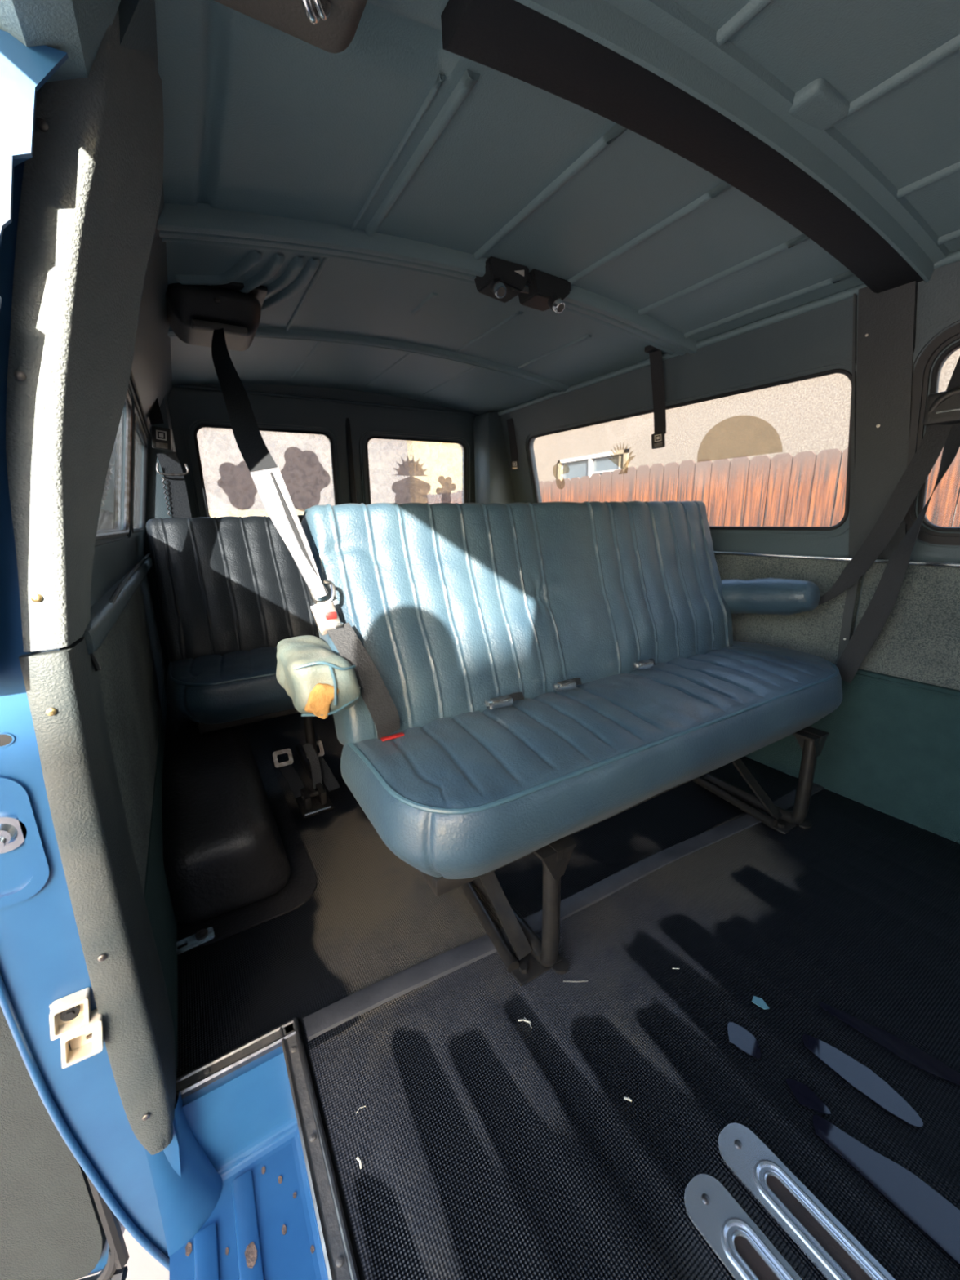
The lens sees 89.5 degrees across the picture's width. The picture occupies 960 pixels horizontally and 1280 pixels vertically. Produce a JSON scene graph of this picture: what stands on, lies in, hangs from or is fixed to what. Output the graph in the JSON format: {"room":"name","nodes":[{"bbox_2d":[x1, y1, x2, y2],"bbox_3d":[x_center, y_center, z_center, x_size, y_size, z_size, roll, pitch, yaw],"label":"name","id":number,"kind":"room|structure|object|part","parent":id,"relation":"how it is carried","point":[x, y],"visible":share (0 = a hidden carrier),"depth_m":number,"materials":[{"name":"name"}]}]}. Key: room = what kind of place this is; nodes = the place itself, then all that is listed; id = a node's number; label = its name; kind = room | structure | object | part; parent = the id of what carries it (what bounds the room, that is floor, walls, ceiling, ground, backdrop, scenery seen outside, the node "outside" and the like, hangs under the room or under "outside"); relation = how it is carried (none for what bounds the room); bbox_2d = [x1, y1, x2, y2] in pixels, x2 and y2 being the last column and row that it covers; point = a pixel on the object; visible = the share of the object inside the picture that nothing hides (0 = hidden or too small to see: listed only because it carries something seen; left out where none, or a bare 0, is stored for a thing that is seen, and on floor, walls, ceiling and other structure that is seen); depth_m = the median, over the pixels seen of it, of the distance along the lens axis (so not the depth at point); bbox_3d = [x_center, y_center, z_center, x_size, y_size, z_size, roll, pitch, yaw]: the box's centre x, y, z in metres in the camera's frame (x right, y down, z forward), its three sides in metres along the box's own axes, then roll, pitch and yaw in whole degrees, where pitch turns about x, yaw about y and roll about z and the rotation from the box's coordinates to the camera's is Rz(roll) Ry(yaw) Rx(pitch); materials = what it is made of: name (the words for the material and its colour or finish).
{"room":"vehicle interior","nodes":[
{"label":"vehicle interior","id":0,"kind":"room"},
{"bbox_2d":[0,0,222,1271],"bbox_3d":[-0.863,-0.043,1.241,0.370,1.553,1.825,-10,17,-30],"label":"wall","id":1,"kind":"structure","parent":0,"point":[162,1199],"depth_m":0.58,"materials":[{"name":"grey metal"}]},
{"bbox_2d":[0,0,120,82],"bbox_3d":[-0.055,-0.429,-0.124,0.180,0.185,1.222,-10,17,-30],"label":"door frame","id":2,"kind":"structure","parent":1,"relation":"attached to","point":[77,28],"depth_m":0.37,"materials":[{"name":"teal paint"}]},
{"bbox_2d":[0,1005,128,1279],"bbox_3d":[-0.790,0.507,0.533,0.626,0.848,0.063,-4,15,-11],"label":"door","id":3,"kind":"structure","parent":1,"relation":"in","point":[55,1224],"depth_m":0.62,"materials":[{"name":"blue paint"}]},
{"bbox_2d":[48,987,103,1068],"bbox_3d":[-0.460,0.443,0.554,0.046,0.075,0.020,-10,17,-30],"label":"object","id":4,"kind":"object","parent":1,"relation":"in","point":[72,1019],"depth_m":0.55,"materials":[{"name":"white plastic"}]},
{"bbox_2d":[5,8,164,652],"bbox_3d":[-0.392,-0.299,0.495,0.202,0.586,0.134,-10,17,-30],"label":"trim","id":5,"kind":"structure","parent":1,"relation":"attached to","point":[92,180],"depth_m":0.45,"materials":[{"name":"grey plastic"}]},
{"bbox_2d":[18,636,176,1155],"bbox_3d":[-0.455,0.329,0.604,0.058,0.674,0.135,-10,17,-30],"label":"trim","id":6,"kind":"structure","parent":1,"relation":"attached to","point":[63,687],"depth_m":0.55,"materials":[{"name":"grey plastic"}]},
{"bbox_2d":[93,382,134,552],"bbox_3d":[-0.631,-0.324,0.828,0.076,0.320,0.720,-10,17,-30],"label":"window","id":7,"kind":"structure","parent":1,"relation":"in","point":[110,517],"depth_m":1.03,"materials":[{"name":"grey glass"}]},
{"bbox_3d":[-0.802,-0.132,1.127,0.019,0.070,1.441,-10,16,-29],"label":"loose cord","id":8,"kind":"part","parent":1,"relation":"part of","materials":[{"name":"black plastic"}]},
{"bbox_3d":[-0.871,0.049,1.249,0.014,0.400,1.600,-10,17,-30],"label":"tweed panel","id":9,"kind":"part","parent":1,"relation":"part of","materials":[{"name":"grey fabric"}]},
{"bbox_2d":[131,413,147,533],"bbox_3d":[-1.007,-0.467,1.425,0.070,0.292,0.572,-10,17,-30],"label":"window","id":10,"kind":"structure","parent":1,"relation":"in","point":[138,447],"depth_m":1.52,"materials":[{"name":"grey glass"}]},
{"bbox_3d":[-0.863,0.373,1.331,0.018,0.270,1.600,-10,17,-30],"label":"carpet panel","id":11,"kind":"part","parent":1,"relation":"part of","materials":[{"name":"carpet"}]},
{"bbox_2d":[148,397,191,518],"bbox_3d":[-0.993,-0.598,1.547,0.092,0.442,0.088,-10,17,-30],"label":"belt","id":12,"kind":"object","parent":1,"relation":"hanging from","point":[174,478],"visible":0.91,"depth_m":1.55,"materials":[{"name":"black fabric"}]},
{"bbox_2d":[175,1018,295,1101],"bbox_3d":[-0.377,0.647,0.745,0.175,0.017,0.029,-10,17,-30],"label":"trim","id":13,"kind":"structure","parent":1,"relation":"attached to","point":[223,1065],"depth_m":0.74,"materials":[{"name":"metal"}]},
{"bbox_2d":[279,1017,359,1279],"bbox_3d":[-0.004,0.752,0.297,0.029,0.017,1.199,-10,17,-30],"label":"trim","id":14,"kind":"structure","parent":1,"relation":"attached to","point":[337,1249],"depth_m":0.62,"materials":[{"name":"metal"}]},
{"bbox_2d":[167,383,476,517],"bbox_3d":[-0.595,-0.467,2.293,1.760,1.440,0.116,-10,17,-30],"label":"door","id":15,"kind":"structure","parent":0,"point":[184,404],"depth_m":2.09,"materials":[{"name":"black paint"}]},
{"bbox_2d":[185,415,344,517],"bbox_3d":[-0.871,-0.684,2.029,0.588,0.433,0.054,-10,17,-30],"label":"window","id":16,"kind":"structure","parent":15,"relation":"in","point":[193,422],"depth_m":1.94,"materials":[{"name":"black rubber"}]},
{"bbox_2d":[345,417,356,503],"bbox_3d":[-0.574,-0.421,2.275,0.025,1.220,0.023,-10,17,-30],"label":"seal","id":17,"kind":"object","parent":15,"relation":"attached to","point":[348,439],"visible":0.39,"depth_m":2.17,"materials":[{"name":"black rubber"}]},
{"bbox_2d":[359,428,471,504],"bbox_3d":[-0.295,-0.783,2.365,0.581,0.431,0.054,-10,17,-30],"label":"window","id":18,"kind":"structure","parent":15,"relation":"in","point":[372,431],"depth_m":2.28,"materials":[{"name":"black rubber"}]},
{"bbox_2d":[155,0,959,414],"bbox_3d":[0.630,-0.588,0.171,1.540,0.128,4.854,-10,17,-30],"label":"ceiling","id":19,"kind":"structure","parent":0,"point":[694,171],"depth_m":0.77,"materials":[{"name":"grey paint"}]},
{"bbox_2d":[165,282,267,351],"bbox_3d":[-0.633,-0.762,1.154,0.216,0.100,0.238,-10,17,-30],"label":"seat belt retractor","id":20,"kind":"object","parent":19,"relation":"attached to","point":[194,312],"visible":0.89,"depth_m":1.08,"materials":[{"name":"black plastic"}]},
{"bbox_3d":[-0.634,-0.804,1.143,0.216,0.012,0.238,-10,17,-30],"label":"plate","id":21,"kind":"part","parent":20,"relation":"part of","materials":[{"name":"black plastic"}]},
{"bbox_2d":[211,327,404,741],"bbox_3d":[-0.407,-0.254,0.939,0.608,0.808,0.134,13,20,43],"label":"belt","id":22,"kind":"object","parent":20,"relation":"hanging from","point":[268,479],"visible":0.94,"depth_m":0.82,"materials":[{"name":"black fabric"}]},
{"bbox_3d":[-0.238,-0.024,0.818,0.016,0.010,0.005,-10,17,-30],"label":"latch plate","id":23,"kind":"part","parent":22,"relation":"part of","materials":[{"name":"silver metal"}]},
{"bbox_2d":[213,0,367,53],"bbox_3d":[-0.175,-0.595,0.416,0.194,0.093,0.151,-10,17,-30],"label":"sun visor","id":24,"kind":"object","parent":19,"relation":"attached to","point":[331,26],"visible":1,"depth_m":0.45,"materials":[{"name":"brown plastic"}]},
{"bbox_2d":[172,384,479,416],"bbox_3d":[-0.568,-1.032,2.098,1.380,0.014,0.014,-10,17,-30],"label":"roof rail","id":25,"kind":"object","parent":19,"relation":"attached to","point":[187,386],"visible":0.76,"depth_m":2.05,"materials":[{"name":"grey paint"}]},
{"bbox_2d":[474,256,570,313],"bbox_3d":[0.108,-0.811,1.128,0.234,0.082,0.092,-10,17,-30],"label":"seat belt mount","id":26,"kind":"object","parent":19,"relation":"attached to","point":[503,280],"visible":1,"depth_m":1.11,"materials":[{"name":"black plastic"}]},
{"bbox_2d":[490,277,506,295],"bbox_3d":[0.040,-0.779,1.069,0.033,0.035,0.034,-10,17,-30],"label":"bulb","id":27,"kind":"object","parent":26,"relation":"attached to","point":[498,285],"depth_m":1.06,"materials":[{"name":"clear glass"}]},
{"bbox_2d":[547,293,562,311],"bbox_3d":[0.179,-0.801,1.150,0.033,0.035,0.034,-10,17,-30],"label":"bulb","id":28,"kind":"object","parent":26,"relation":"attached to","point":[554,300],"depth_m":1.14,"materials":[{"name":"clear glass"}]},
{"bbox_2d":[644,345,666,448],"bbox_3d":[0.563,-0.775,1.551,0.084,0.302,0.049,-10,17,-30],"label":"belt","id":29,"kind":"object","parent":19,"relation":"hanging from","point":[658,439],"visible":0.93,"depth_m":1.56,"materials":[{"name":"black fabric"}]},
{"bbox_2d":[168,712,959,1279],"bbox_3d":[0.630,0.756,0.549,1.800,0.174,4.760,-10,17,-30],"label":"floor","id":30,"kind":"structure","parent":0,"point":[490,1144],"depth_m":0.76,"materials":[{"name":"rubber"}]},
{"bbox_2d":[144,394,175,675],"bbox_3d":[-1.182,-0.273,1.831,0.180,1.280,0.140,-10,17,-30],"label":"post","id":31,"kind":"object","parent":30,"relation":"on","point":[156,507],"visible":0.01,"depth_m":1.72,"materials":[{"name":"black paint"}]},
{"bbox_2d":[185,1242,191,1256],"bbox_3d":[-0.398,0.832,0.661,0.008,0.001,0.014,-10,17,-30],"label":"rust spot","id":32,"kind":"object","parent":30,"relation":"attached to","point":[188,1245],"depth_m":0.66,"materials":[{"name":"brown metal"}]},
{"bbox_2d":[176,927,214,955],"bbox_3d":[-0.566,0.585,0.936,0.090,0.012,0.028,-12,17,-35],"label":"plate","id":33,"kind":"object","parent":30,"relation":"on","point":[202,935],"visible":0.68,"depth_m":0.94,"materials":[{"name":"grey metal"}]},
{"bbox_2d":[225,1247,228,1255],"bbox_3d":[-0.344,0.831,0.658,0.004,0.001,0.008,-10,17,-30],"label":"rust spot","id":34,"kind":"object","parent":30,"relation":"attached to","point":[226,1248],"depth_m":0.66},
{"bbox_2d":[146,515,319,779],"bbox_3d":[-0.290,-0.034,1.748,1.444,0.824,0.528,-10,17,-30],"label":"seat","id":35,"kind":"object","parent":30,"relation":"on","point":[229,589],"visible":0.31,"depth_m":1.47,"materials":[{"name":"leather"}]},
{"bbox_2d":[165,645,295,724],"bbox_3d":[-0.241,0.043,1.686,1.444,0.151,0.343,-10,17,-30],"label":"seat cushion","id":36,"kind":"object","parent":35,"relation":"on","point":[215,684],"depth_m":1.30,"materials":[{"name":"leather"}]},
{"bbox_3d":[-0.394,-0.236,1.805,1.360,0.456,0.244,-10,17,-30],"label":"backrest","id":37,"kind":"part","parent":35,"relation":"part of","materials":[{"name":"leather"}]},
{"bbox_3d":[-0.258,0.114,1.736,1.320,0.030,0.270,-10,17,-30],"label":"seat frame","id":38,"kind":"part","parent":35,"relation":"part of","materials":[{"name":"black metal"}]},
{"bbox_3d":[-0.581,0.297,1.591,0.028,0.274,0.269,-10,17,-30],"label":"leg","id":39,"kind":"part","parent":35,"relation":"part of","materials":[{"name":"black metal"}]},
{"bbox_2d":[162,702,316,946],"bbox_3d":[-0.740,0.367,1.397,0.285,0.240,1.055,-10,17,-30],"label":"wheel arch cover","id":40,"kind":"object","parent":30,"relation":"on","point":[236,860],"visible":0.73,"depth_m":1.04,"materials":[{"name":"black plastic"}]},
{"bbox_2d":[244,1241,257,1267],"bbox_3d":[-0.307,0.826,0.650,0.015,0.001,0.026,-10,17,-30],"label":"rust spot","id":41,"kind":"object","parent":30,"relation":"on","point":[251,1247],"depth_m":0.65,"materials":[{"name":"brown metal"}]},
{"bbox_2d":[261,1165,265,1173],"bbox_3d":[-0.331,0.810,0.739,0.005,0.001,0.010,-9,16,-27],"label":"light","id":42,"kind":"object","parent":30,"relation":"attached to","point":[263,1167],"depth_m":0.74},
{"bbox_2d":[278,1175,282,1183],"bbox_3d":[-0.300,0.812,0.728,0.006,0.001,0.011,-10,17,-30],"label":"light","id":43,"kind":"object","parent":30,"relation":"attached to","point":[280,1177],"depth_m":0.73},
{"bbox_2d":[272,748,304,798],"bbox_3d":[-0.578,0.401,1.464,0.056,0.090,0.157,-11,17,-34],"label":"seat belt buckle","id":44,"kind":"object","parent":30,"relation":"on","point":[292,778],"depth_m":1.48,"materials":[{"name":"fabric"}]},
{"bbox_3d":[-0.613,0.367,1.506,0.054,0.044,0.034,-10,17,-30],"label":"frame","id":45,"kind":"part","parent":44,"relation":"part of","materials":[{"name":"metal"}]},
{"bbox_2d":[310,1244,315,1253],"bbox_3d":[-0.228,0.828,0.658,0.005,0.001,0.009,-10,17,-30],"label":"rust spot","id":46,"kind":"object","parent":30,"relation":"attached to","point":[312,1246],"depth_m":0.66,"materials":[{"name":"brown metal"}]},
{"bbox_2d":[296,743,333,817],"bbox_3d":[-0.498,0.404,1.414,0.085,0.143,0.178,-10,17,-30],"label":"seat belt buckle","id":47,"kind":"object","parent":30,"relation":"on","point":[310,804],"depth_m":1.40,"materials":[{"name":"black fabric"}]},
{"bbox_3d":[-0.479,0.475,1.403,0.085,0.010,0.100,-10,17,-30],"label":"plate","id":48,"kind":"part","parent":47,"relation":"part of","materials":[{"name":"black metal"}]},
{"bbox_2d":[305,740,340,791],"bbox_3d":[-0.489,0.387,1.492,0.056,0.100,0.157,-11,17,-34],"label":"seat belt buckle","id":49,"kind":"object","parent":30,"relation":"on","point":[328,778],"depth_m":1.49,"materials":[{"name":"metal"}]},
{"bbox_3d":[-0.524,0.348,1.533,0.054,0.044,0.034,-10,17,-30],"label":"frame","id":50,"kind":"part","parent":49,"relation":"part of","materials":[{"name":"metal"}]},
{"bbox_2d":[355,1156,362,1168],"bbox_3d":[-0.154,0.667,0.618,0.004,0.005,0.014,-12,18,-36],"label":"straw","id":51,"kind":"object","parent":30,"relation":"on","point":[357,1158],"visible":1,"depth_m":0.62,"materials":[{"name":"beige"}]},
{"bbox_2d":[473,411,515,503],"bbox_3d":[0.106,-0.497,2.567,0.220,1.290,0.160,-10,17,-30],"label":"post","id":52,"kind":"object","parent":30,"relation":"on","point":[493,481],"visible":0.22,"depth_m":2.38,"materials":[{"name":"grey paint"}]},
{"bbox_2d":[517,1019,530,1022],"bbox_3d":[0.072,0.623,0.791,0.021,0.004,0.003,1,15,10],"label":"straw","id":53,"kind":"object","parent":30,"relation":"on","point":[525,1020],"visible":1,"depth_m":0.79,"materials":[{"name":"beige"}]},
{"bbox_2d":[275,500,842,986],"bbox_3d":[0.279,0.108,1.109,1.329,0.832,0.530,-10,17,-30],"label":"seat","id":54,"kind":"object","parent":30,"relation":"on","point":[455,607],"visible":1,"depth_m":0.95,"materials":[{"name":"blue leather"}]},
{"bbox_3d":[-0.280,0.055,0.825,0.106,0.100,0.207,-10,17,-30],"label":"armrest","id":55,"kind":"part","parent":54,"relation":"part of","materials":[{"name":"leather"}]},
{"bbox_2d":[484,692,524,709],"bbox_3d":[0.057,0.122,0.971,0.108,0.027,0.032,-13,18,-38],"label":"buckle","id":56,"kind":"object","parent":54,"relation":"on","point":[507,700],"visible":1,"depth_m":0.95,"materials":[{"name":"silver metal"}]},
{"bbox_3d":[0.041,0.116,0.952,0.041,0.004,0.017,-10,17,-30],"label":"buckle lid","id":57,"kind":"part","parent":56,"relation":"part of","materials":[{"name":"metal"}]},
{"bbox_3d":[0.044,0.563,0.975,0.108,0.025,0.301,-10,17,-30],"label":"foot rail","id":58,"kind":"part","parent":54,"relation":"part of","materials":[{"name":"black metal"}]},
{"bbox_3d":[0.061,0.448,0.948,0.030,0.264,0.276,-10,17,-30],"label":"leg","id":59,"kind":"part","parent":54,"relation":"part of","materials":[{"name":"black metal"}]},
{"bbox_3d":[0.200,-0.102,1.185,1.150,0.458,0.238,-10,17,-30],"label":"backrest","id":60,"kind":"part","parent":54,"relation":"part of","materials":[{"name":"blue leather"}]},
{"bbox_2d":[552,677,582,691],"bbox_3d":[0.199,0.098,1.054,0.099,0.027,0.032,-13,19,-39],"label":"buckle","id":61,"kind":"object","parent":54,"relation":"on","point":[569,684],"visible":1,"depth_m":1.03,"materials":[{"name":"silver metal"}]},
{"bbox_3d":[0.184,0.091,1.035,0.038,0.004,0.017,-10,17,-30],"label":"buckle lid","id":62,"kind":"part","parent":61,"relation":"part of","materials":[{"name":"metal"}]},
{"bbox_2d":[340,640,842,879],"bbox_3d":[0.353,0.188,1.068,1.234,0.168,0.353,-10,17,-30],"label":"seat cushion","id":63,"kind":"object","parent":54,"relation":"on","point":[468,789],"depth_m":0.85,"materials":[{"name":"blue leather"}]},
{"bbox_3d":[0.336,0.267,1.121,1.110,0.030,0.280,-10,17,-30],"label":"seat frame","id":64,"kind":"part","parent":54,"relation":"part of","materials":[{"name":"blue leather"}]},
{"bbox_2d":[632,658,655,670],"bbox_3d":[0.411,0.060,1.181,0.099,0.027,0.032,-13,19,-39],"label":"buckle","id":65,"kind":"object","parent":54,"relation":"on","point":[647,664],"visible":1,"depth_m":1.16,"materials":[{"name":"silver metal"}]},
{"bbox_3d":[0.397,0.053,1.162,0.038,0.004,0.017,-10,17,-30],"label":"buckle lid","id":66,"kind":"part","parent":65,"relation":"part of","materials":[{"name":"metal"}]},
{"bbox_3d":[0.742,0.450,1.352,0.108,0.025,0.301,-10,17,-30],"label":"foot rail","id":67,"kind":"part","parent":54,"relation":"part of","materials":[{"name":"black metal"}]},
{"bbox_3d":[0.759,0.335,1.325,0.030,0.264,0.276,-10,17,-30],"label":"leg","id":68,"kind":"part","parent":54,"relation":"part of","materials":[{"name":"black metal"}]},
{"bbox_3d":[0.800,-0.120,1.370,0.103,0.117,0.272,-13,18,-38],"label":"armrest","id":69,"kind":"part","parent":54,"relation":"part of","materials":[{"name":"blue leather"}]},
{"bbox_2d":[623,1096,631,1101],"bbox_3d":[0.207,0.644,0.679,0.010,0.003,0.003,4,15,19],"label":"straw","id":70,"kind":"object","parent":30,"relation":"on","point":[624,1098],"visible":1,"depth_m":0.68,"materials":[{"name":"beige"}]},
{"bbox_2d":[684,1173,802,1279],"bbox_3d":[0.338,0.693,0.470,0.062,0.008,0.300,-10,17,-30],"label":"track","id":71,"kind":"object","parent":30,"relation":"on","point":[736,1240],"visible":1,"depth_m":0.55,"materials":[{"name":"silver metal"}]},
{"bbox_2d":[727,1022,761,1058],"bbox_3d":[0.411,0.623,0.754,0.051,0.001,0.037,10,18,38],"label":"puddle","id":72,"kind":"object","parent":30,"relation":"on","point":[738,1036],"visible":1,"depth_m":0.75,"materials":[{"name":"grey liquid"}]},
{"bbox_2d":[751,995,769,1008],"bbox_3d":[0.470,0.606,0.809,0.025,0.001,0.017,12,19,42],"label":"chip","id":73,"kind":"object","parent":30,"relation":"on","point":[759,1002],"visible":1,"depth_m":0.81,"materials":[{"name":"teal"}]},
{"bbox_2d":[718,1123,895,1279],"bbox_3d":[0.403,0.679,0.519,0.062,0.008,0.300,-10,17,-30],"label":"track","id":74,"kind":"object","parent":30,"relation":"on","point":[827,1243],"visible":1,"depth_m":0.57,"materials":[{"name":"silver metal"}]},
{"bbox_2d":[786,1079,831,1115],"bbox_3d":[0.460,0.640,0.680,0.049,0.001,0.031,5,16,23],"label":"puddle","id":75,"kind":"object","parent":30,"relation":"on","point":[806,1097],"visible":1,"depth_m":0.68,"materials":[{"name":"black liquid"}]},
{"bbox_2d":[802,1034,923,1127],"bbox_3d":[0.550,0.632,0.703,0.046,0.001,0.144,-10,17,-30],"label":"light","id":76,"kind":"object","parent":30,"relation":"on","point":[858,1075],"visible":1,"depth_m":0.70,"materials":[{"name":"black liquid"}]},
{"bbox_2d":[812,1114,959,1264],"bbox_3d":[0.532,0.670,0.557,0.064,0.001,0.259,-10,17,-30],"label":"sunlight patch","id":77,"kind":"object","parent":30,"relation":"on","point":[926,1208],"visible":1,"depth_m":0.58,"materials":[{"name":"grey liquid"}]},
{"bbox_2d":[818,1001,959,1084],"bbox_3d":[0.630,0.619,0.746,0.182,0.001,0.034,12,19,41],"label":"puddle","id":78,"kind":"object","parent":30,"relation":"on","point":[904,1051],"visible":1,"depth_m":0.74,"materials":[{"name":"black liquid"}]},
{"bbox_2d":[500,260,959,690],"bbox_3d":[1.289,-0.048,0.743,0.163,1.305,4.720,-10,17,-30],"label":"wall","id":79,"kind":"structure","parent":0,"point":[919,640],"depth_m":1.32,"materials":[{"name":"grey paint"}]},
{"bbox_2d":[506,417,518,470],"bbox_3d":[0.152,-0.920,2.274,0.036,0.233,0.076,-10,17,-30],"label":"belt","id":80,"kind":"object","parent":79,"relation":"hanging from","point":[514,457],"visible":1,"depth_m":2.28,"materials":[{"name":"black fabric"}]},
{"bbox_2d":[524,356,857,538],"bbox_3d":[0.595,-0.612,1.757,0.113,0.455,1.356,-10,17,-30],"label":"window","id":81,"kind":"structure","parent":79,"relation":"in","point":[840,361],"depth_m":1.42,"materials":[{"name":"black rubber"}]},
{"bbox_2d":[497,249,959,415],"bbox_3d":[1.004,-0.740,0.869,0.020,0.019,3.900,-10,17,-30],"label":"roof rail","id":82,"kind":"object","parent":79,"relation":"attached to","point":[954,256],"depth_m":1.31,"materials":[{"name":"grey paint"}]},
{"bbox_3d":[0.566,-0.239,2.023,0.020,0.287,1.725,-10,17,-30],"label":"tweed panel","id":83,"kind":"part","parent":79,"relation":"part of","materials":[{"name":"grey fabric"}]},
{"bbox_2d":[744,663,959,844],"bbox_3d":[1.129,0.302,1.196,0.029,0.382,3.900,-10,17,-30],"label":"wall panel","id":84,"kind":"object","parent":79,"relation":"attached to","point":[891,747],"depth_m":1.26,"materials":[{"name":"teal metal"}]},
{"bbox_3d":[1.355,0.244,0.854,0.025,0.680,4.720,-10,17,-30],"label":"panel","id":85,"kind":"part","parent":79,"relation":"part of","materials":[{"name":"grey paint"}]},
{"bbox_2d":[848,280,917,559],"bbox_3d":[0.952,-0.496,1.149,0.143,0.603,0.144,-10,17,-30],"label":"trim","id":86,"kind":"structure","parent":79,"relation":"attached to","point":[882,388],"depth_m":1.13,"materials":[{"name":"grey plastic"}]},
{"bbox_2d":[818,356,959,683],"bbox_3d":[0.950,-0.251,1.199,0.112,0.738,0.385,-9,16,-26],"label":"belt","id":87,"kind":"object","parent":79,"relation":"hanging from","point":[942,409],"visible":0.91,"depth_m":1.13,"materials":[{"name":"black fabric"}]},
{"bbox_3d":[1.578,0.150,0.398,0.020,0.287,2.168,-10,17,-30],"label":"tweed panel","id":88,"kind":"part","parent":79,"relation":"part of","materials":[{"name":"grey fabric"}]},
{"bbox_2d":[903,312,959,554],"bbox_3d":[1.196,-0.371,0.791,0.118,0.490,0.835,-10,17,-30],"label":"window","id":89,"kind":"structure","parent":79,"relation":"in","point":[926,351],"depth_m":1.07,"materials":[{"name":"black rubber"}]},
{"label":"outside","id":90,"kind":"structure","parent":0,"visible":0},
{"bbox_2d":[76,1228,169,1279],"bbox_3d":[0.035,1.405,0.358,60.000,0.001,60.000,-10,17,-30],"label":"ground","id":91,"kind":"structure","parent":90,"point":[141,1265],"depth_m":0.98,"materials":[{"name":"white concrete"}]},
{"bbox_2d":[196,427,410,517],"bbox_3d":[-2.736,-2.412,9.019,6.800,3.250,0.800,-10,17,-30],"label":"wall","id":92,"kind":"structure","parent":91,"relation":"on","point":[303,460],"depth_m":8.69,"materials":[{"name":"paint"}]},
{"bbox_2d":[407,440,462,503],"bbox_3d":[-0.751,-3.033,10.046,1.400,3.850,0.300,-10,17,-30],"label":"wall","id":93,"kind":"structure","parent":91,"relation":"on","point":[434,468],"depth_m":9.68,"materials":[{"name":"beige paint"}]},
{"bbox_2d":[426,447,959,527],"bbox_3d":[1.947,-0.500,3.876,0.130,1.861,10.632,-10,17,-30],"label":"wooden fence","id":94,"kind":"object","parent":91,"relation":"on","point":[783,490],"visible":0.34,"depth_m":3.52,"materials":[{"name":"brown wood"}]},
{"bbox_2d":[533,348,959,527],"bbox_3d":[4.005,-2.291,4.650,0.250,4.850,16.500,-10,17,-30],"label":"house","id":95,"kind":"structure","parent":91,"relation":"on","point":[813,414],"depth_m":6.05,"materials":[{"name":"beige paint"}]}
]}

